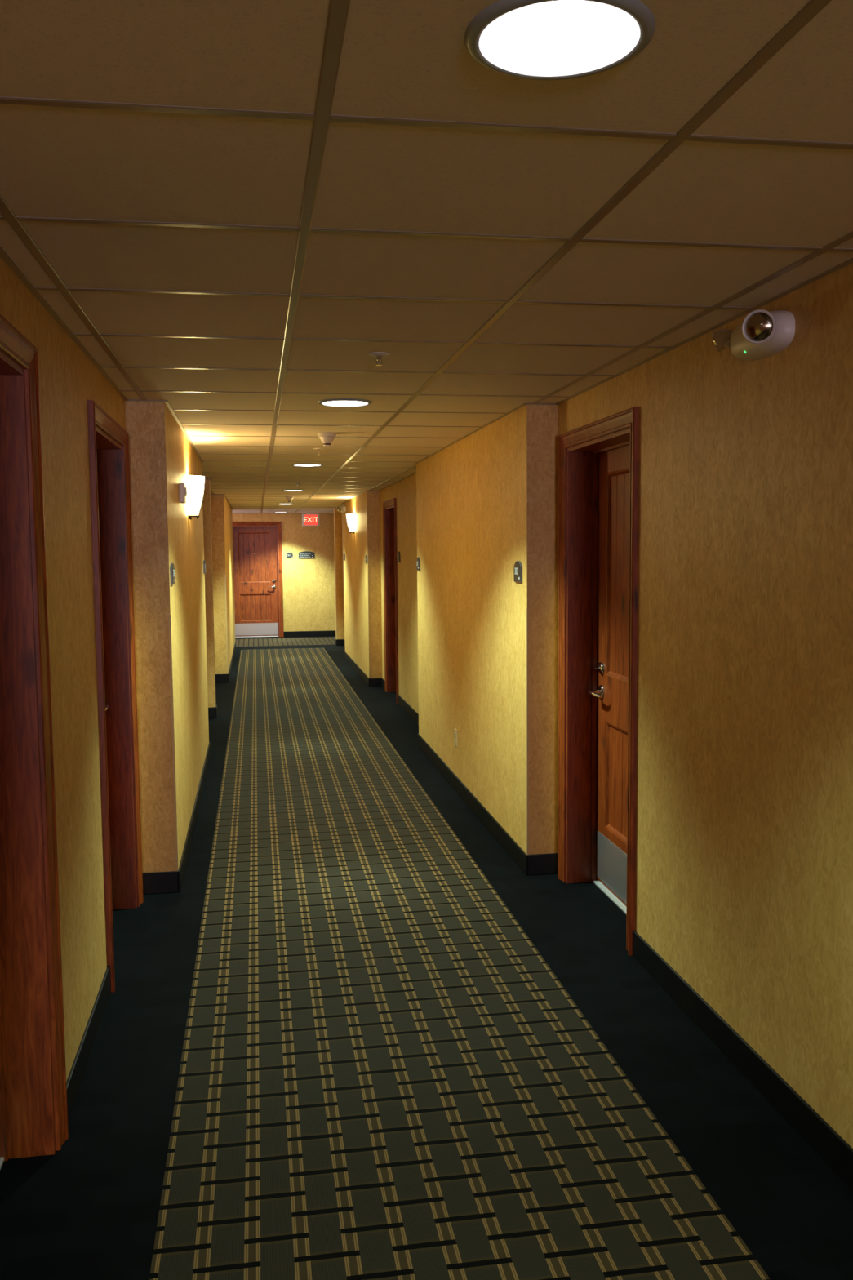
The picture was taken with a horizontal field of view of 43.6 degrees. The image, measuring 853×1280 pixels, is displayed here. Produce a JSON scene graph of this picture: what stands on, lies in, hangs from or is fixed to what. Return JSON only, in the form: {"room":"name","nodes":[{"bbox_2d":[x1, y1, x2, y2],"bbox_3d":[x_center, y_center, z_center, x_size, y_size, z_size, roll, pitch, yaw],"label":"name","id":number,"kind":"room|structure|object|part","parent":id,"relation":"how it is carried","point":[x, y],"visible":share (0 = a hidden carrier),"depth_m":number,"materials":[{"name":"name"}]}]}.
{"room":"hotel corridor","nodes":[
{"label":"hotel corridor","id":0,"kind":"room"},
{"bbox_2d":[0,257,235,1080],"bbox_3d":[-2.160,0.058,4.460,2.130,2.427,27.450,-1,5,-9],"label":"wall","id":1,"kind":"structure","parent":0,"point":[162,457],"depth_m":3.94,"materials":[{"name":"yellow paint"}]},
{"bbox_2d":[0,314,68,1169],"bbox_3d":[-1.040,0.356,2.373,0.220,2.168,1.026,-1,5,-9],"label":"door","id":2,"kind":"structure","parent":1,"relation":"in","point":[33,1113],"depth_m":2.82,"materials":[{"name":"brown wood"}]},
{"bbox_2d":[87,400,143,992],"bbox_3d":[-1.360,0.189,4.365,0.220,2.168,1.036,-1,5,-9],"label":"door","id":3,"kind":"structure","parent":1,"relation":"in","point":[108,447],"depth_m":4.78,"materials":[{"name":"brown wood"}]},
{"bbox_2d":[66,640,235,1123],"bbox_3d":[-2.146,1.215,4.564,2.140,0.104,27.460,-1,5,-9],"label":"baseboard","id":4,"kind":"structure","parent":1,"relation":"attached to","point":[158,882],"depth_m":5.08,"materials":[{"name":"black plastic"}]},
{"bbox_2d":[169,562,175,585],"bbox_3d":[-1.216,-0.318,5.108,0.014,0.105,0.135,-1,5,-9],"label":"room sign","id":5,"kind":"object","parent":1,"relation":"attached to","point":[172,580],"visible":1,"depth_m":5.05,"materials":[{"name":"grey"}]},
{"bbox_2d":[168,614,177,871],"bbox_3d":[-1.203,0.494,5.066,0.010,1.231,0.010,-1,5,-9],"label":"guard","id":6,"kind":"object","parent":1,"relation":"attached to","point":[169,615],"visible":1,"depth_m":5.06,"materials":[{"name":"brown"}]},
{"bbox_2d":[177,483,186,503],"bbox_3d":[-1.322,-0.796,5.788,0.040,0.104,0.110,-1,5,-9],"label":"fire alarm","id":7,"kind":"object","parent":1,"relation":"attached to","point":[182,489],"visible":1,"depth_m":5.74,"materials":[{"name":"beige plastic"}]},
{"bbox_2d":[186,475,204,519],"bbox_3d":[-1.412,-0.872,6.550,0.104,0.261,0.236,-1,5,-9],"label":"wall sconce","id":8,"kind":"object","parent":1,"relation":"attached to","point":[195,484],"visible":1,"depth_m":6.47,"materials":[{"name":"white glass"}]},
{"bbox_2d":[203,560,205,573],"bbox_3d":[-1.734,-0.572,8.332,0.014,0.105,0.135,-1,5,-9],"label":"room sign","id":9,"kind":"object","parent":1,"relation":"attached to","point":[204,561],"visible":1,"depth_m":8.27,"materials":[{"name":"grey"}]},
{"bbox_2d":[224,575,227,674],"bbox_3d":[-2.489,-0.191,13.257,0.010,1.231,0.010,-1,5,-9],"label":"guard","id":10,"kind":"object","parent":1,"relation":"attached to","point":[224,575],"visible":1,"depth_m":13.25,"materials":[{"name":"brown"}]},
{"bbox_2d":[231,513,335,631],"bbox_3d":[-1.988,-1.290,20.305,7.500,2.427,0.200,-1,5,-9],"label":"wall","id":11,"kind":"structure","parent":0,"point":[308,584],"depth_m":20.16,"materials":[{"name":"yellow paint"}]},
{"bbox_2d":[232,521,284,637],"bbox_3d":[-3.234,-1.132,20.105,1.026,2.168,0.220,-1,5,-9],"label":"door","id":12,"kind":"structure","parent":11,"relation":"in","point":[245,535],"depth_m":20.16,"materials":[{"name":"brown wood"}]},
{"bbox_3d":[-3.235,-0.204,20.240,0.836,0.228,0.003,-1,5,-9],"label":"kick plate","id":13,"kind":"part","parent":12,"relation":"part of","materials":[{"name":"silver metal"}]},
{"bbox_2d":[286,552,293,558],"bbox_3d":[-2.576,-1.593,20.076,0.118,0.100,0.014,-1,5,-9],"label":"room sign","id":14,"kind":"object","parent":11,"relation":"attached to","point":[289,555],"visible":1,"depth_m":20.07,"materials":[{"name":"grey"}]},
{"bbox_2d":[298,551,314,558],"bbox_3d":[-2.265,-1.608,20.125,0.300,0.136,0.014,-1,5,-9],"label":"direction sign","id":15,"kind":"object","parent":11,"relation":"attached to","point":[305,554],"visible":1,"depth_m":20.12,"materials":[{"name":"grey"}]},
{"bbox_2d":[284,630,335,636],"bbox_3d":[-1.961,-0.124,20.300,7.500,0.104,0.010,-1,5,-9],"label":"baseboard","id":16,"kind":"structure","parent":11,"relation":"attached to","point":[332,633],"depth_m":20.25,"materials":[{"name":"black plastic"}]},
{"bbox_2d":[0,0,852,513],"bbox_3d":[0.334,-1.234,5.692,7.900,0.104,29.700,-1,5,-9],"label":"ceiling","id":17,"kind":"structure","parent":0,"point":[226,206],"depth_m":2.16,"materials":[{"name":"tile"}]},
{"bbox_2d":[285,496,293,502],"bbox_3d":[-1.763,-1.813,13.742,0.112,0.077,0.112,-1,5,-9],"label":"smoke detector","id":18,"kind":"object","parent":17,"relation":"attached to","point":[289,499],"visible":1,"depth_m":13.71,"materials":[{"name":"beige plastic"}]},
{"bbox_2d":[281,489,304,491],"bbox_3d":[-1.542,-1.729,12.329,0.258,0.010,0.258,-1,5,-9],"label":"recessed light","id":19,"kind":"object","parent":17,"relation":"in","point":[282,490],"visible":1,"depth_m":12.29,"materials":[{"name":"white"}]},
{"bbox_2d":[291,462,323,466],"bbox_3d":[-0.970,-1.424,8.680,0.258,0.010,0.258,-1,5,-9],"label":"recessed light","id":20,"kind":"object","parent":17,"relation":"in","point":[304,464],"visible":1,"depth_m":8.62,"materials":[{"name":"white"}]},
{"bbox_2d":[302,512,319,525],"bbox_3d":[-2.143,-2.236,19.743,0.320,0.245,0.060,-1,5,-9],"label":"exit sign","id":21,"kind":"object","parent":17,"relation":"hanging from","point":[308,518],"visible":0.99,"depth_m":19.72,"materials":[{"name":"red plastic"}]},
{"bbox_3d":[-2.139,-2.221,19.722,0.244,0.190,0.002,-1,5,-9],"label":"red panel","id":22,"kind":"part","parent":21,"relation":"part of","materials":[{"name":"red plastic"}]},
{"bbox_2d":[313,448,323,454],"bbox_3d":[-0.745,-1.297,7.343,0.076,0.040,0.076,-1,5,-9],"label":"sprinkler head","id":23,"kind":"object","parent":17,"relation":"attached to","point":[317,449],"visible":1,"depth_m":7.33},
{"bbox_2d":[317,432,336,446],"bbox_3d":[-0.596,-1.199,6.389,0.112,0.077,0.112,-1,5,-9],"label":"smoke detector","id":24,"kind":"object","parent":17,"relation":"attached to","point":[326,438],"visible":1,"depth_m":6.36,"materials":[{"name":"beige plastic"}]},
{"bbox_2d":[317,398,372,407],"bbox_3d":[-0.386,-1.120,5.044,0.258,0.010,0.258,-1,5,-9],"label":"recessed light","id":25,"kind":"object","parent":17,"relation":"in","point":[335,402],"visible":1,"depth_m":5.00,"materials":[{"name":"white"}]},
{"bbox_2d":[368,351,389,365],"bbox_3d":[-0.170,-1.002,3.812,0.076,0.040,0.076,-1,5,-9],"label":"sprinkler head","id":26,"kind":"object","parent":17,"relation":"attached to","point":[378,354],"visible":1,"depth_m":3.80},
{"bbox_3d":[-0.170,-1.001,3.812,0.020,0.035,0.020,3,6,36],"label":"frame","id":27,"kind":"part","parent":26,"relation":"part of","materials":[{"name":"silver metal"}]},
{"bbox_2d":[464,0,655,79],"bbox_3d":[0.181,-0.820,1.456,0.258,0.010,0.258,-1,5,-9],"label":"recessed light","id":28,"kind":"object","parent":17,"relation":"in","point":[525,39],"visible":1,"depth_m":1.44,"materials":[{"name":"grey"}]},
{"bbox_2d":[0,635,852,1279],"bbox_3d":[0.356,1.182,5.898,7.900,0.100,29.700,-1,5,-9],"label":"floor","id":29,"kind":"structure","parent":0,"point":[356,1039],"depth_m":3.31,"materials":[{"name":"carpet"}]},
{"bbox_2d":[333,262,852,1148],"bbox_3d":[2.372,-0.044,5.179,3.690,2.427,27.450,-1,5,-9],"label":"wall","id":30,"kind":"structure","parent":0,"point":[744,852],"depth_m":3.54,"materials":[{"name":"yellow paint"}]},
{"bbox_2d":[335,567,337,639],"bbox_3d":[-1.545,-0.624,18.251,0.010,1.231,0.010,-1,5,-9],"label":"guard","id":31,"kind":"object","parent":30,"relation":"attached to","point":[335,567],"visible":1,"depth_m":18.24,"materials":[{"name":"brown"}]},
{"bbox_2d":[336,504,346,512],"bbox_3d":[-1.267,-1.922,15.634,0.133,0.121,0.397,-1,5,-9],"label":"emergency light","id":32,"kind":"object","parent":30,"relation":"attached to","point":[342,508],"visible":1,"depth_m":15.47,"materials":[{"name":"beige plastic"}]},
{"bbox_2d":[346,513,354,533],"bbox_3d":[-1.014,-1.545,14.190,0.104,0.261,0.236,-1,5,-9],"label":"wall sconce","id":33,"kind":"object","parent":30,"relation":"attached to","point":[350,517],"visible":1,"depth_m":14.12,"materials":[{"name":"white glass"}]},
{"bbox_2d":[367,574,369,678],"bbox_3d":[-0.684,-0.157,12.666,0.010,1.231,0.010,-1,5,-9],"label":"guard","id":34,"kind":"object","parent":30,"relation":"attached to","point":[367,575],"visible":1,"depth_m":12.66,"materials":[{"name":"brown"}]},
{"bbox_2d":[382,497,398,703],"bbox_3d":[-0.300,-0.447,11.739,0.220,2.168,1.026,-1,5,-9],"label":"door","id":35,"kind":"structure","parent":30,"relation":"in","point":[389,507],"depth_m":12.14,"materials":[{"name":"brown wood"}]},
{"bbox_2d":[397,551,399,562],"bbox_3d":[-0.286,-0.856,10.990,0.014,0.115,0.135,-1,5,-9],"label":"room sign","id":36,"kind":"object","parent":30,"relation":"attached to","point":[398,552],"visible":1,"depth_m":10.95,"materials":[{"name":"grey"}]},
{"bbox_2d":[416,556,420,570],"bbox_3d":[-0.067,-0.619,8.642,0.014,0.108,0.135,-1,5,-9],"label":"room sign","id":37,"kind":"object","parent":30,"relation":"attached to","point":[418,560],"visible":1,"depth_m":8.60,"materials":[{"name":"grey"}]},
{"bbox_2d":[454,728,457,746],"bbox_3d":[0.196,0.657,7.185,0.009,0.116,0.072,-1,5,-9],"label":"wall outlet","id":38,"kind":"object","parent":30,"relation":"attached to","point":[455,730],"visible":1,"depth_m":7.17,"materials":[{"name":"beige plastic"}]},
{"bbox_2d":[513,560,522,582],"bbox_3d":[0.460,-0.345,5.365,0.014,0.108,0.135,-1,5,-9],"label":"room sign","id":39,"kind":"object","parent":30,"relation":"attached to","point":[517,568],"visible":1,"depth_m":5.34,"materials":[{"name":"grey"}]},
{"bbox_2d":[526,608,528,854],"bbox_3d":[0.502,0.460,5.286,0.010,1.231,0.010,-1,5,-9],"label":"guard","id":40,"kind":"object","parent":30,"relation":"attached to","point":[527,610],"visible":1,"depth_m":5.28,"materials":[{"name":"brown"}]},
{"bbox_2d":[335,638,852,1191],"bbox_3d":[2.376,1.113,5.282,3.700,0.104,27.460,-1,5,-9],"label":"baseboard","id":41,"kind":"structure","parent":30,"relation":"attached to","point":[820,1136],"depth_m":3.54,"materials":[{"name":"black plastic"}]},
{"bbox_2d":[558,406,639,955],"bbox_3d":[0.831,0.141,4.703,0.220,2.168,1.026,-1,5,-9],"label":"door","id":42,"kind":"structure","parent":30,"relation":"in","point":[598,460],"depth_m":5.05,"materials":[{"name":"brown wood"}]},
{"bbox_3d":[0.806,0.253,5.029,0.069,0.073,0.155,-1,5,-9],"label":"handle","id":43,"kind":"part","parent":42,"relation":"part of","materials":[{"name":"silver metal"}]},
{"bbox_3d":[0.895,1.072,4.791,0.003,0.228,0.836,-1,5,-9],"label":"kick plate","id":44,"kind":"part","parent":42,"relation":"part of","materials":[{"name":"silver metal"}]},
{"bbox_2d":[711,309,795,360],"bbox_3d":[0.910,-0.874,3.078,0.133,0.121,0.397,-1,5,-9],"label":"emergency light","id":45,"kind":"object","parent":30,"relation":"attached to","point":[762,334],"visible":1,"depth_m":2.93,"materials":[{"name":"beige plastic"}]}
]}

